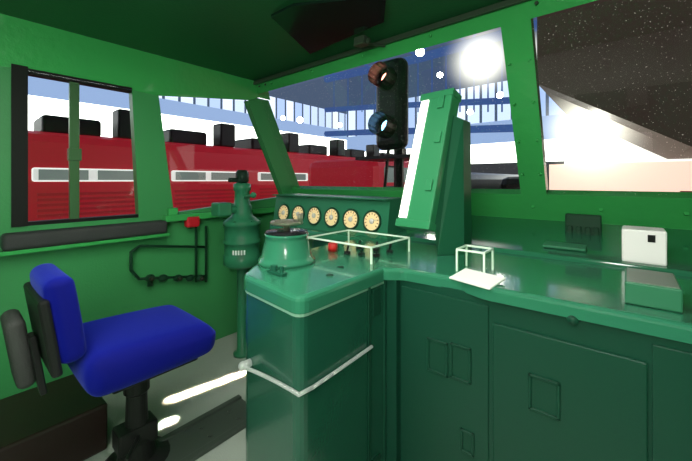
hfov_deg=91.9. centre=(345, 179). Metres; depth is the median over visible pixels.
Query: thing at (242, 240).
valve
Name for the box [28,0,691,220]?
window
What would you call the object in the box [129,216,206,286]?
pipes
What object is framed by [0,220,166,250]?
pad
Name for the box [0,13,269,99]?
wall
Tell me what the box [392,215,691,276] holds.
shelf
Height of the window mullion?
0.810 m
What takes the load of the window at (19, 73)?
in the wall at (105, 285)
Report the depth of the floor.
1.89 m
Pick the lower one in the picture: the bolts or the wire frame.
the wire frame
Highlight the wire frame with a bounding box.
[308,229,409,263]
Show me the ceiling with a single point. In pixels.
(240, 38)
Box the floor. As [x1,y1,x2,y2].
[84,332,245,460]
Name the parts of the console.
pedestal chain, pedestal lid, instrument panel, instrument panel, desk plate, pull frame, desk handle, knob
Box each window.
[11,63,137,226]
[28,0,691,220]
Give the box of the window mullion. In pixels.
[67,82,81,218]
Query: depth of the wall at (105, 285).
2.17 m
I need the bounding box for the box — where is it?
[0,374,106,460]
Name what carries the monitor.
on the console
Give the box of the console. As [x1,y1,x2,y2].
[238,88,691,460]
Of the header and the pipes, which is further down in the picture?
the pipes
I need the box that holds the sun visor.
[253,0,538,86]
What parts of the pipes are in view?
red handle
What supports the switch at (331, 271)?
attached to the console
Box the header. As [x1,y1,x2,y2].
[256,0,596,93]
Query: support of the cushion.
on the seat
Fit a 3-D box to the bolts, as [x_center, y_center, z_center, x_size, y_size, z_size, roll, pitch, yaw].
[0.468,-0.398,1.996,2.466,0.751,0.373,0,0,40]
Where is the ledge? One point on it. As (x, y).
(172, 215)
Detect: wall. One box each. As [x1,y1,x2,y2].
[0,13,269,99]
[0,66,298,398]
[291,18,691,229]
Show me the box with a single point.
(66, 423)
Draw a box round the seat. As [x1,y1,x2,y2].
[0,263,245,460]
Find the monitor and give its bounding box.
[395,88,471,254]
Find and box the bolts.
[271,34,541,175]
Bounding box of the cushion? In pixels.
[68,305,215,396]
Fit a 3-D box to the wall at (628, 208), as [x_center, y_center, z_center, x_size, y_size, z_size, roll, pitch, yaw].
[0.553,0.237,2.060,3.000,1.966,0.516,0,0,40]
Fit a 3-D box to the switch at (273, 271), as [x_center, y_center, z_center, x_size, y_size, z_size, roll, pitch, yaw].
[-0.228,0.297,1.105,0.080,0.030,0.024,0,0,40]
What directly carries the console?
on the floor
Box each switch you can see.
[267,264,286,276]
[326,266,343,276]
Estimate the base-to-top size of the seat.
0.893 m
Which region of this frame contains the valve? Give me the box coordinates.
[211,170,260,358]
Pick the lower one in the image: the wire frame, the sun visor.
the wire frame
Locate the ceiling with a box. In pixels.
[0,0,504,80]
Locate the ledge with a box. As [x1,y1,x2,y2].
[0,207,274,256]

